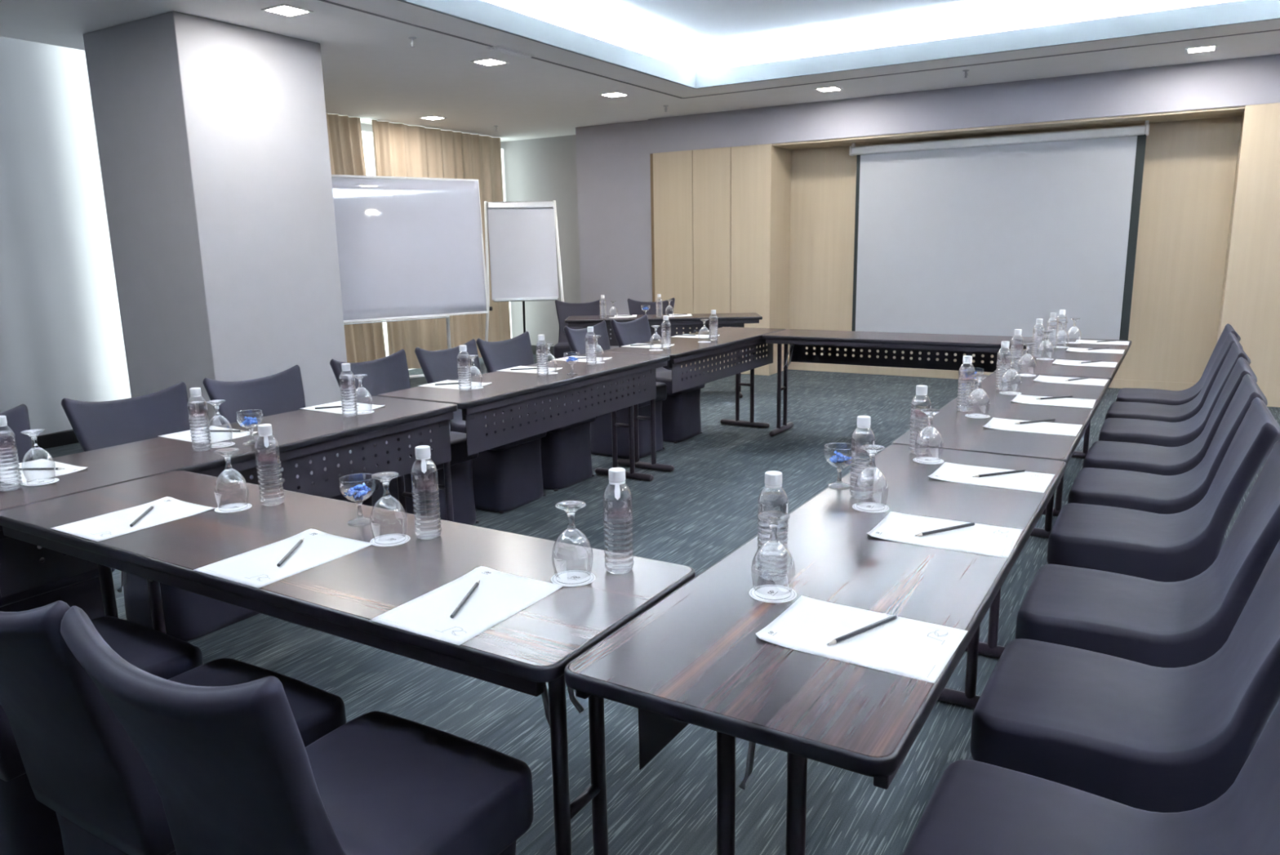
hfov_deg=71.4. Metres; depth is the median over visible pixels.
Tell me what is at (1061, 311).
water bottle
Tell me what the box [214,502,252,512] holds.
coaster
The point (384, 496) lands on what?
bowl
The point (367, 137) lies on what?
window
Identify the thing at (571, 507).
goblet
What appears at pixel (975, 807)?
banquet chair
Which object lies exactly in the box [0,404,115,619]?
banquet chair
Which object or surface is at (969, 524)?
pencil
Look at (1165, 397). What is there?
banquet chair
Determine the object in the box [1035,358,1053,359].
coaster
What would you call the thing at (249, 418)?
wrapped mint
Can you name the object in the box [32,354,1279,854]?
floor
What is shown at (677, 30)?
ceiling panel
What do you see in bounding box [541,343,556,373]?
goblet
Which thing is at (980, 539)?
notepaper
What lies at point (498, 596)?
notepaper
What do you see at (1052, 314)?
water bottle
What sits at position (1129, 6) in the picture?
light
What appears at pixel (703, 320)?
goblet
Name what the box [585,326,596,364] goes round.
water bottle
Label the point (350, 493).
wrapped mint
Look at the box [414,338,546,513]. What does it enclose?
banquet chair
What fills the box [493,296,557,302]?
tray
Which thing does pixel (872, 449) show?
goblet
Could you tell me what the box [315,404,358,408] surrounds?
pencil
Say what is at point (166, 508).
notepaper
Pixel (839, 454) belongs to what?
wrapped mint
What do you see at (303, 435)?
folding table
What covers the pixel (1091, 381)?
notepaper
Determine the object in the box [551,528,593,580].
bowl
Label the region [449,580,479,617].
pencil
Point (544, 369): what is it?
notepaper
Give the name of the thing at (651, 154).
trim
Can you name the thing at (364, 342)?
curtain
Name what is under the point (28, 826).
banquet chair
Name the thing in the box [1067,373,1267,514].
banquet chair
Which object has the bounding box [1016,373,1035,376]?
coaster
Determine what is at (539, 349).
baseboard
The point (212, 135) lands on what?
column
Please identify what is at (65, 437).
baseboard
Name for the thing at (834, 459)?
wrapped mint
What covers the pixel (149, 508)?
pencil
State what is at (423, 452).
water bottle
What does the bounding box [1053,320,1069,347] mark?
goblet
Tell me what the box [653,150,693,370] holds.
wall panel
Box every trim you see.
[318,0,1279,98]
[396,0,1279,88]
[649,147,731,313]
[772,106,1245,150]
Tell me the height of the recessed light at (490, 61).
0.007 m
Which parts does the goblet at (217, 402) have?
stem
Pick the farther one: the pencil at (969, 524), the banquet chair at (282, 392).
the banquet chair at (282, 392)
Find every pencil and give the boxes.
[8,467,63,470]
[129,505,154,526]
[200,430,244,431]
[276,537,303,566]
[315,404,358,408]
[435,382,471,385]
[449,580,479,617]
[510,367,542,369]
[575,356,597,358]
[630,343,656,346]
[826,614,897,644]
[915,522,974,535]
[973,469,1025,477]
[1014,418,1055,423]
[1036,395,1072,399]
[1065,376,1089,381]
[1078,360,1102,363]
[1085,347,1109,350]
[1094,339,1117,342]
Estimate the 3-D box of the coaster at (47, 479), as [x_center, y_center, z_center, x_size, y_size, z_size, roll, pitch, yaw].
[-1.735,0.158,2.578,0.088,0.002,0.088,6,13,31]
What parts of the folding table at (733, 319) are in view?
rail, edge trim, modesty panel, leg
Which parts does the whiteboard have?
panel, post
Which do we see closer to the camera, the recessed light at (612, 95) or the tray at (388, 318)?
the tray at (388, 318)
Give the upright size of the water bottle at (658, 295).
0.209 m
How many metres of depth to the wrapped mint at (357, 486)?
2.12 m
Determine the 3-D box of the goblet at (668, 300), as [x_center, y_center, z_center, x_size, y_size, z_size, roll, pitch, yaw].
[0.271,-1.092,8.162,0.081,0.151,0.081,6,13,31]
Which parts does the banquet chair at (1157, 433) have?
seat, backrest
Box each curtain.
[325,112,386,362]
[371,120,511,368]
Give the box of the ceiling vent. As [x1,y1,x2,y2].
[485,45,534,58]
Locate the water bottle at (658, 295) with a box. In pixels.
[657,293,662,317]
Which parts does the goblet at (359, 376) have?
stem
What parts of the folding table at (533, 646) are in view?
leg, leg, rail, edge trim, leg, leg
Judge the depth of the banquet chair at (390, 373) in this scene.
4.44 m
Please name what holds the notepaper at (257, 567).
on the folding table at (533, 646)
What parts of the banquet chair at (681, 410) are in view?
backrest, seat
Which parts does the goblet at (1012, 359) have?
stem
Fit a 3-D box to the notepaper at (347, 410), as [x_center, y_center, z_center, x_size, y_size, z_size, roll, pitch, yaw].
[-1.240,-0.087,3.721,0.295,0.007,0.210,6,14,32]
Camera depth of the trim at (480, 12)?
6.42 m
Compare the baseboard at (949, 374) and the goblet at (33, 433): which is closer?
the goblet at (33, 433)
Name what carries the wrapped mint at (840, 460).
in the coupe glass at (838, 484)
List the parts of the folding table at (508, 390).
leg, leg, edge trim, modesty panel, rail, leg, leg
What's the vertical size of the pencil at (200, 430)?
0.007 m
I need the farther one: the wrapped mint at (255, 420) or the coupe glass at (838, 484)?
the wrapped mint at (255, 420)
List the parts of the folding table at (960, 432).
leg, edge trim, leg, rail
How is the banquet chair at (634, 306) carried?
on the floor
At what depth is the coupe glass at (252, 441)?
3.04 m
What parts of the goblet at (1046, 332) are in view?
stem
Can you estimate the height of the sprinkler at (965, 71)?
0.078 m
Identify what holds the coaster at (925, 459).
on the folding table at (696, 655)
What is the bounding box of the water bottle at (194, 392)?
[186,386,212,451]
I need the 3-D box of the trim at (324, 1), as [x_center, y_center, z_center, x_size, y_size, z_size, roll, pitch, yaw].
[0.682,-2.146,3.633,5.554,0.005,8.104,6,13,31]
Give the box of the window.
[361,130,511,369]
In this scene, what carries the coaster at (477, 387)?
on the folding table at (508, 390)
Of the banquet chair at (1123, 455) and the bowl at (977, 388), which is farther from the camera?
the banquet chair at (1123, 455)
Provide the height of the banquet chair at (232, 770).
0.877 m
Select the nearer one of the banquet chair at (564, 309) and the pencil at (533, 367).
the pencil at (533, 367)
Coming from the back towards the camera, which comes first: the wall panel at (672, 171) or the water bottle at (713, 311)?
the wall panel at (672, 171)
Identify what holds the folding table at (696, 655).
on the floor
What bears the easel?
on the floor
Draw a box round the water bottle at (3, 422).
[0,415,22,491]
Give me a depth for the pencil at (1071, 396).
3.60 m
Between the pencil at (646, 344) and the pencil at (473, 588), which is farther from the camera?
the pencil at (646, 344)
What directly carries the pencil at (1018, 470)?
on the notepaper at (949, 472)
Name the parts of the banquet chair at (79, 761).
backrest, seat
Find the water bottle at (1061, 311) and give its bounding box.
[1054,309,1066,344]
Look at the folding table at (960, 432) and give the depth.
3.19 m
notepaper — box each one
[0,458,87,484]
[50,496,214,541]
[159,425,257,444]
[193,528,374,587]
[300,400,384,413]
[369,565,564,644]
[417,379,492,389]
[497,365,562,373]
[552,355,612,362]
[614,315,636,317]
[621,342,674,347]
[669,313,692,316]
[670,333,719,337]
[755,595,968,683]
[866,511,1022,558]
[928,462,1054,493]
[983,417,1082,435]
[1011,394,1096,408]
[1032,374,1108,386]
[1052,359,1117,367]
[1066,346,1124,353]
[1075,339,1128,344]
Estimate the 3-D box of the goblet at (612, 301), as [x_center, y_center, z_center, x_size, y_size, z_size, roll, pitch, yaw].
[-0.243,-1.084,8.169,0.081,0.151,0.081,6,13,31]
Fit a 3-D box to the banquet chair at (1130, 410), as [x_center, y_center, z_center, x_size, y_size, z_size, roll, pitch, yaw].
[2.862,-0.064,4.813,0.590,0.877,0.480,6,13,31]
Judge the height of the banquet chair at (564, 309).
0.877 m
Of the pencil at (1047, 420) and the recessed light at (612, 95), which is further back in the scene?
the recessed light at (612, 95)
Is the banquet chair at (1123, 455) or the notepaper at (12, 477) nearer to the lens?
the notepaper at (12, 477)
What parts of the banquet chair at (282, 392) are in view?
backrest, seat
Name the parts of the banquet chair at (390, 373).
backrest, seat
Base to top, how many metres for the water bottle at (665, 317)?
0.209 m
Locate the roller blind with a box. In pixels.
[0,35,131,435]
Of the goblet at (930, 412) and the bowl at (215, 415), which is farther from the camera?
the bowl at (215, 415)
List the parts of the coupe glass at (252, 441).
stem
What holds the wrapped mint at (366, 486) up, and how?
in the coupe glass at (360, 519)
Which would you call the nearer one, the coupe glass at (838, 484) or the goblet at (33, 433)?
the coupe glass at (838, 484)
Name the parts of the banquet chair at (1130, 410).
seat, backrest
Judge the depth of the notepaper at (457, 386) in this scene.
4.28 m
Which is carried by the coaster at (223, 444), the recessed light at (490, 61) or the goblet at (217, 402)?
the goblet at (217, 402)
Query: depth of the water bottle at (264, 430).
2.26 m
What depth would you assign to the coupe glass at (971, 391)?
3.73 m
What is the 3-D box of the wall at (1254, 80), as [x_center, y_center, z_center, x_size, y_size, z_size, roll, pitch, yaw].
[3.494,-2.935,8.161,7.550,0.362,0.659,6,13,31]
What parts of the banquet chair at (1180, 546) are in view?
seat, backrest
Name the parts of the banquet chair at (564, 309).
seat, backrest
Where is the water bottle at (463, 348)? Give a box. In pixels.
[457,344,471,391]
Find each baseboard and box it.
[32,429,79,450]
[531,345,553,355]
[787,361,1195,391]
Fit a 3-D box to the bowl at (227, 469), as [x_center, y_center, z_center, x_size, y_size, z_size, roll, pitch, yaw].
[-1.042,0.155,2.268,0.081,0.100,0.081,6,13,31]
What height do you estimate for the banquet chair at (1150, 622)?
0.877 m
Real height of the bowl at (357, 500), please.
0.058 m
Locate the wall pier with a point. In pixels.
(613, 167)
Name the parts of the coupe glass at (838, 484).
stem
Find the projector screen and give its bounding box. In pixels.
[848,120,1149,340]
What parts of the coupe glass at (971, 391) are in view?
stem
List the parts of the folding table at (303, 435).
rail, edge trim, leg, leg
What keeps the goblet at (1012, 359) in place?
on the coaster at (1006, 393)
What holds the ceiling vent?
in the ceiling
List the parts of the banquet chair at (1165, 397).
seat, backrest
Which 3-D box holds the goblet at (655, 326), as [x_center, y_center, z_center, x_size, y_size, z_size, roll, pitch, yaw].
[0.099,-0.559,5.551,0.081,0.151,0.081,6,13,31]
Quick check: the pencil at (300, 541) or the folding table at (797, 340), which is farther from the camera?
the folding table at (797, 340)
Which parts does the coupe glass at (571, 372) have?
stem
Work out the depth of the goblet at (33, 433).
2.55 m
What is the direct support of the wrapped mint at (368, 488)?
in the coupe glass at (360, 519)
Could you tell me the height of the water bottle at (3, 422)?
0.209 m
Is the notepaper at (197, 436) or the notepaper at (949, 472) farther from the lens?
the notepaper at (197, 436)
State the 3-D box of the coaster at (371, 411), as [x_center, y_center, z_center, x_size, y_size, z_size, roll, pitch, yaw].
[-1.121,-0.062,3.600,0.088,0.002,0.088,6,14,32]
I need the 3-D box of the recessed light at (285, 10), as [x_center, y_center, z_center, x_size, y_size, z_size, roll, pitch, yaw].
[-2.026,-2.394,5.114,0.200,0.007,0.200,6,13,31]
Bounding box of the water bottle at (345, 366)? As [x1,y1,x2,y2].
[338,363,357,417]
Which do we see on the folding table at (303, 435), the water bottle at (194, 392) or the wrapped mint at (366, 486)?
the water bottle at (194, 392)
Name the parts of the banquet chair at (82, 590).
backrest, seat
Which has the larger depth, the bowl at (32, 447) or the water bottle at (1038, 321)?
the water bottle at (1038, 321)
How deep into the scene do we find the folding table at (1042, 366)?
4.78 m
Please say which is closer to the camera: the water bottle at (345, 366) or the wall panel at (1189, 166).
the water bottle at (345, 366)
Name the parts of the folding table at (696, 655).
rail, modesty panel, leg, leg, rail, leg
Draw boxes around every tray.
[343,315,449,324]
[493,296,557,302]
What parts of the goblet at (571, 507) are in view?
stem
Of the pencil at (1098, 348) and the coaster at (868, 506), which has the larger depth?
the pencil at (1098, 348)
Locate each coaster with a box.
[22,477,58,485]
[206,441,235,447]
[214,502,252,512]
[351,409,373,413]
[369,533,410,546]
[464,386,483,389]
[541,372,557,374]
[551,569,595,586]
[749,584,796,603]
[852,502,888,512]
[912,456,943,463]
[964,413,990,417]
[999,391,1021,395]
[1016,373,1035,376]
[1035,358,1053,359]
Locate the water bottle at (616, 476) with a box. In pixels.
[602,466,634,573]
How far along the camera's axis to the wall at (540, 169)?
11.40 m
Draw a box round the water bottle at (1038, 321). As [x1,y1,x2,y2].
[1031,318,1044,357]
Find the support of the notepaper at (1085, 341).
on the folding table at (1042, 366)
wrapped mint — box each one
[240,419,248,426]
[244,415,255,420]
[246,418,257,425]
[347,489,354,496]
[350,482,365,491]
[352,487,368,498]
[355,485,368,493]
[356,487,370,497]
[831,456,837,462]
[833,449,846,457]
[834,457,847,462]
[838,456,852,460]
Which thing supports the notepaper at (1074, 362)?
on the folding table at (1042, 366)
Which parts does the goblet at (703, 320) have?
stem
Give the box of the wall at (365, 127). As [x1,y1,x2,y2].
[360,123,417,369]
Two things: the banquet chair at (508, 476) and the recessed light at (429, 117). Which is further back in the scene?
the recessed light at (429, 117)
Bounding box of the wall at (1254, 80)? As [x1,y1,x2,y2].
[648,53,1279,154]
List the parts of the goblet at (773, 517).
stem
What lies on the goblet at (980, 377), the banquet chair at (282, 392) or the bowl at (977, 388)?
the bowl at (977, 388)
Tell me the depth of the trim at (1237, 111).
8.08 m
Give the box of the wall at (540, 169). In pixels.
[500,134,581,346]
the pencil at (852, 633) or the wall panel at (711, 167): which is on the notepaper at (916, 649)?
the pencil at (852, 633)
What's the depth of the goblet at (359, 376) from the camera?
3.57 m
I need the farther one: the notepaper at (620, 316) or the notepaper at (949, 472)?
the notepaper at (620, 316)
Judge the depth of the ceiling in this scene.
6.99 m
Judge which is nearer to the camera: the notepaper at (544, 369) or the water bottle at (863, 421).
the water bottle at (863, 421)
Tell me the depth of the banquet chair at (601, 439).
6.00 m
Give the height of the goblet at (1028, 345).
0.151 m
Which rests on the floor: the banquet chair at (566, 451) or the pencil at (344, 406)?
the banquet chair at (566, 451)
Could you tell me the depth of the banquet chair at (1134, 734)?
1.72 m
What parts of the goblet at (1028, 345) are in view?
stem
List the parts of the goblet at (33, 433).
stem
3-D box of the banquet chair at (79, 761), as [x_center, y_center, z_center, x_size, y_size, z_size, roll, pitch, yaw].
[-0.944,0.629,1.756,0.480,0.877,0.590,6,13,31]
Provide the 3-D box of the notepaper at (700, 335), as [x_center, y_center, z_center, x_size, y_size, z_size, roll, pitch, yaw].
[0.399,-0.657,6.375,0.295,0.007,0.210,6,13,30]
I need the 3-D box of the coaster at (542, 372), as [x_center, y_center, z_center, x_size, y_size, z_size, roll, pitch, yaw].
[-0.470,-0.282,4.626,0.088,0.002,0.088,5,13,29]
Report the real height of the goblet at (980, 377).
0.151 m
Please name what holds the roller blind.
hanging from the trim
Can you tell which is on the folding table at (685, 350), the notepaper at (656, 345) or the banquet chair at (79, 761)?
the notepaper at (656, 345)
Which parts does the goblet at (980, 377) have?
stem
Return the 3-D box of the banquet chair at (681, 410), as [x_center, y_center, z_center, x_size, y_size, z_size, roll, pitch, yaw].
[0.136,-0.376,6.599,0.590,0.877,0.480,6,14,32]
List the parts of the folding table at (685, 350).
leg, leg, edge trim, rail, modesty panel, leg, leg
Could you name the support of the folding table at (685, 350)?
on the floor
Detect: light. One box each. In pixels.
[261,4,313,17]
[418,115,446,119]
[470,57,508,66]
[482,0,1239,71]
[599,92,629,97]
[814,86,843,92]
[1186,44,1217,53]
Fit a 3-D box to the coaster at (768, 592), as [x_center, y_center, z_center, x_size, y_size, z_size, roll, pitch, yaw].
[0.247,0.308,1.652,0.088,0.002,0.088,6,14,32]
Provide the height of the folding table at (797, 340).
0.747 m
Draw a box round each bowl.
[22,447,55,482]
[206,414,232,443]
[213,468,248,509]
[338,479,375,502]
[369,495,407,540]
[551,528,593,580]
[751,541,795,595]
[823,446,856,467]
[853,466,888,507]
[915,426,943,461]
[966,388,990,415]
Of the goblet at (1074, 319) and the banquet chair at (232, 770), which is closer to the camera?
the banquet chair at (232, 770)
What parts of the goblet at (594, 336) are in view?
stem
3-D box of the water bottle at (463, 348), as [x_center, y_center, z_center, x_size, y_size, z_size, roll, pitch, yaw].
[-0.808,-0.273,4.090,0.061,0.209,0.061,2,12,13]
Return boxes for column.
[82,11,346,429]
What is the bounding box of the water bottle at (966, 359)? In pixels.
[956,355,975,411]
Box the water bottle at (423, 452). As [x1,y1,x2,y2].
[410,444,441,539]
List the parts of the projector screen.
casing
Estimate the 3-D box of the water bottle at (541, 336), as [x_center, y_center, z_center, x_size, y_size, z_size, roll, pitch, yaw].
[-0.498,-0.368,4.529,0.061,0.209,0.061,-10,14,-36]
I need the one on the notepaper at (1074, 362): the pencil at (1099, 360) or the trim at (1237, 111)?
the pencil at (1099, 360)
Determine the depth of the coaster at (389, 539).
2.00 m
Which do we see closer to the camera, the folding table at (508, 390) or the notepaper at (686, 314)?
the folding table at (508, 390)
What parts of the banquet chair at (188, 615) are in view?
backrest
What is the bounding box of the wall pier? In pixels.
[575,120,652,348]
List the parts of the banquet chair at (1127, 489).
seat, backrest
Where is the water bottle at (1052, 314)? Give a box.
[1045,312,1057,348]
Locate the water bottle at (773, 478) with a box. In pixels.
[756,470,788,579]
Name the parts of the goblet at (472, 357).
stem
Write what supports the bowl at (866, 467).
on the goblet at (872, 449)
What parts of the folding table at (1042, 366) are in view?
leg, edge trim, leg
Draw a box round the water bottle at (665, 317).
[661,315,671,349]
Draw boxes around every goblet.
[20,428,55,484]
[206,399,232,446]
[213,447,248,511]
[351,373,372,413]
[369,471,407,544]
[464,355,482,388]
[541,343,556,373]
[551,499,593,584]
[589,334,604,363]
[608,300,617,317]
[649,324,662,350]
[665,299,674,316]
[697,319,710,342]
[751,510,795,599]
[853,444,888,511]
[915,408,943,462]
[966,373,990,417]
[1000,356,1021,394]
[1017,342,1035,375]
[1037,330,1053,359]
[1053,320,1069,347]
[1066,317,1080,342]
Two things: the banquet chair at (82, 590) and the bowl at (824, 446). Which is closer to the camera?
the bowl at (824, 446)
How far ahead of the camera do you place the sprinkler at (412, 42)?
5.83 m
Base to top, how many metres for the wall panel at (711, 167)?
2.392 m
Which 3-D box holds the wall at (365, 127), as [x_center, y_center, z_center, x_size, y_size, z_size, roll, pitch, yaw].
[-4.992,-1.423,6.775,0.100,3.050,12.294,6,13,31]
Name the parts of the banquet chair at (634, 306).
backrest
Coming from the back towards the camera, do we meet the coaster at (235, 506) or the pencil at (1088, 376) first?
the pencil at (1088, 376)
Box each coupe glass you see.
[235,408,262,444]
[338,473,375,524]
[563,351,579,374]
[823,442,856,488]
[962,367,983,395]
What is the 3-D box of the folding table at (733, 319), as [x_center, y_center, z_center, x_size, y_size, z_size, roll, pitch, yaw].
[0.220,-0.662,8.311,1.783,0.747,0.503,-1,11,1]
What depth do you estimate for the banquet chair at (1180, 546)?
2.76 m
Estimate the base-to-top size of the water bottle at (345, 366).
0.209 m
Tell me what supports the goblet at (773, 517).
on the coaster at (768, 592)
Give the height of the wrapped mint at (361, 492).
0.022 m
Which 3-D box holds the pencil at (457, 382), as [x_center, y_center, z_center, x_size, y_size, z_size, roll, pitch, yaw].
[-0.901,-0.212,4.298,0.175,0.007,0.008,-4,12,-16]
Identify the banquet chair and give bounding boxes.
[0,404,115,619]
[0,600,346,854]
[0,615,203,854]
[60,605,533,854]
[61,381,259,640]
[202,364,379,506]
[329,349,479,524]
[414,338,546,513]
[475,331,595,490]
[553,298,602,392]
[563,320,666,458]
[609,314,705,443]
[627,297,675,369]
[902,698,1279,854]
[970,539,1279,812]
[1015,440,1279,667]
[1047,397,1279,582]
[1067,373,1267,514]
[1082,356,1257,475]
[1098,342,1250,447]
[1104,332,1243,422]
[1115,323,1240,404]
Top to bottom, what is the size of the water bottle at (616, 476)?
0.209 m
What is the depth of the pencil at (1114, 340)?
5.54 m
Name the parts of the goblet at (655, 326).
stem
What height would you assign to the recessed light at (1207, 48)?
0.007 m
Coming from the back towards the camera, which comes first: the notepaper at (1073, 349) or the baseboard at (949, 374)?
the baseboard at (949, 374)
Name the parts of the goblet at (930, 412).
stem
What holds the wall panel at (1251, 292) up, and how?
attached to the wall at (1254, 80)
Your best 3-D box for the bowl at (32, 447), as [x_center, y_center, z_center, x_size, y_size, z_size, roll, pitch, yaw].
[-1.736,0.107,2.568,0.081,0.100,0.081,6,13,31]
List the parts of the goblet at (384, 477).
stem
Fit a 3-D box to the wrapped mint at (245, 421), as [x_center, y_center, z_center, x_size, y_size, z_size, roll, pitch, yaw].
[-1.346,-0.018,3.032,0.015,0.025,0.035,9,15,41]
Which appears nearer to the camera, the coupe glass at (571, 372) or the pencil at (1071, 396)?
the pencil at (1071, 396)
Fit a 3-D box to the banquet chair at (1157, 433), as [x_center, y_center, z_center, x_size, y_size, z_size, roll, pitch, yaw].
[2.591,0.033,4.359,0.590,0.877,0.480,6,13,30]
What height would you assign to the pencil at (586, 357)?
0.007 m
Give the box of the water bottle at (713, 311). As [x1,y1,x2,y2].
[709,309,718,341]
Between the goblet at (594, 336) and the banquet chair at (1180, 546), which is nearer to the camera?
the banquet chair at (1180, 546)
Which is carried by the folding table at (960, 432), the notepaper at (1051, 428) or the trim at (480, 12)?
the notepaper at (1051, 428)
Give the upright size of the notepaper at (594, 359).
0.007 m
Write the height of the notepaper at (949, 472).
0.007 m
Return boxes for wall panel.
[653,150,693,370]
[692,146,731,372]
[730,143,791,375]
[788,115,1241,382]
[1216,102,1279,407]
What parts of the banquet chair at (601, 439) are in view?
backrest, seat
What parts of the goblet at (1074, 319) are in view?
stem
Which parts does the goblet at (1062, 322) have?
stem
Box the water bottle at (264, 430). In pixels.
[254,423,284,506]
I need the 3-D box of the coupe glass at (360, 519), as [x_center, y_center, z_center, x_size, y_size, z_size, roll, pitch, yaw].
[-0.673,0.173,2.130,0.084,0.110,0.084,6,13,31]
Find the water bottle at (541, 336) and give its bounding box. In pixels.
[535,333,548,376]
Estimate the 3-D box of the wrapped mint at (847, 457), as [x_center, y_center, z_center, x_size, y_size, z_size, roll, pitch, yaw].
[0.546,0.082,2.366,0.037,0.013,0.015,1,12,9]
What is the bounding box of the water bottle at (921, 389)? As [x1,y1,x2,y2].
[908,384,931,454]
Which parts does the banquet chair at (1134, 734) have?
seat, backrest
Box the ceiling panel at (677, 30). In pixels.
[498,0,1127,62]
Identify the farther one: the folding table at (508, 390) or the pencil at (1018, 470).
the folding table at (508, 390)
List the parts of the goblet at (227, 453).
stem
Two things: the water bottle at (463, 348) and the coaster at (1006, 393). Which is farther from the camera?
the water bottle at (463, 348)
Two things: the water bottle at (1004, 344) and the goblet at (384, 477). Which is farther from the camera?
the water bottle at (1004, 344)
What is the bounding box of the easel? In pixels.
[483,200,564,373]
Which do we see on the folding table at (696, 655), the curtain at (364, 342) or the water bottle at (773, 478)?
the water bottle at (773, 478)
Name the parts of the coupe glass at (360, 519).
stem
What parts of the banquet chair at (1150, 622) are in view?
seat, backrest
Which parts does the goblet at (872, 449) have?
stem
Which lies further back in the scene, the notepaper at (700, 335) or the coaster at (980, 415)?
the notepaper at (700, 335)
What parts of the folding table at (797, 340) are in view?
leg, leg, rail, edge trim, modesty panel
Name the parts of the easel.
leg, leg, leg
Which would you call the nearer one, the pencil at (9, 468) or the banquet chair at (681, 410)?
the pencil at (9, 468)
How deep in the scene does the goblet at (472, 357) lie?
4.16 m
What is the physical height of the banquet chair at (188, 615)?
0.877 m
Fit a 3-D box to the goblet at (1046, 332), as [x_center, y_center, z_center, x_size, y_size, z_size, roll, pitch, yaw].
[2.186,-0.444,4.792,0.081,0.151,0.081,6,13,31]
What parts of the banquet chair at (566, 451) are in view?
backrest, seat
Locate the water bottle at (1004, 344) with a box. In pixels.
[995,341,1012,390]
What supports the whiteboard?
on the floor
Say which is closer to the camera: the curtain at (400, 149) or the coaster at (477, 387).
the coaster at (477, 387)
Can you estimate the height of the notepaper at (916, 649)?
0.007 m
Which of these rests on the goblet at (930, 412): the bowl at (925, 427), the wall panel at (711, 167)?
the bowl at (925, 427)
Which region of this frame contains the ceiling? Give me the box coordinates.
[0,0,1279,142]
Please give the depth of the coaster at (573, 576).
1.75 m
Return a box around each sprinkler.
[408,36,416,47]
[962,70,968,78]
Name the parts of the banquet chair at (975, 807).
seat, backrest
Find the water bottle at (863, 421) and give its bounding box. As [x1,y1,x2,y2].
[849,415,875,499]
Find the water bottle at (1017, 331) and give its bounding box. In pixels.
[1008,328,1023,372]
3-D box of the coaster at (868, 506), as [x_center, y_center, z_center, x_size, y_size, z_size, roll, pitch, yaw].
[0.565,0.195,2.178,0.088,0.002,0.088,6,13,30]
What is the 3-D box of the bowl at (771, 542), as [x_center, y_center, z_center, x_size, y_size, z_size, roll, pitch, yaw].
[0.246,0.258,1.642,0.081,0.100,0.081,6,13,31]
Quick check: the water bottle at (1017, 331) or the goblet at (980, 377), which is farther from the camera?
the water bottle at (1017, 331)
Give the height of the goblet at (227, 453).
0.151 m
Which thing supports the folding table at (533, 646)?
on the floor
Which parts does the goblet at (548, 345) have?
stem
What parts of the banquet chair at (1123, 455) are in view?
seat, backrest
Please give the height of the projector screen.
1.970 m
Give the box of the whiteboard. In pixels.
[331,174,488,377]
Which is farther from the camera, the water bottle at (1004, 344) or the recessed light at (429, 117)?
the recessed light at (429, 117)
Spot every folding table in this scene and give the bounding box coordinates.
[0,395,457,597]
[0,470,695,854]
[377,351,670,521]
[564,312,762,398]
[564,444,1066,854]
[600,326,786,471]
[762,328,1039,435]
[891,372,1110,657]
[993,337,1131,515]
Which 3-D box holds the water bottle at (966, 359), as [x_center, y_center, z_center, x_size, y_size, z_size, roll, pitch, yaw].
[1.237,-0.167,3.376,0.061,0.209,0.061,7,14,35]
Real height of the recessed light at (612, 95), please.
0.007 m
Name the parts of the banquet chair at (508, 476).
backrest, seat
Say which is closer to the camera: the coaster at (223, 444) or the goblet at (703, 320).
the coaster at (223, 444)
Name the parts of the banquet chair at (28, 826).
backrest, seat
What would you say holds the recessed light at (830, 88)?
in the ceiling
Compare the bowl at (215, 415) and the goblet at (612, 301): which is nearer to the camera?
the bowl at (215, 415)
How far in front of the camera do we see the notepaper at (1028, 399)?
3.54 m
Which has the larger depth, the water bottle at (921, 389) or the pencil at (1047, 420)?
the pencil at (1047, 420)
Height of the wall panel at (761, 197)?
2.392 m

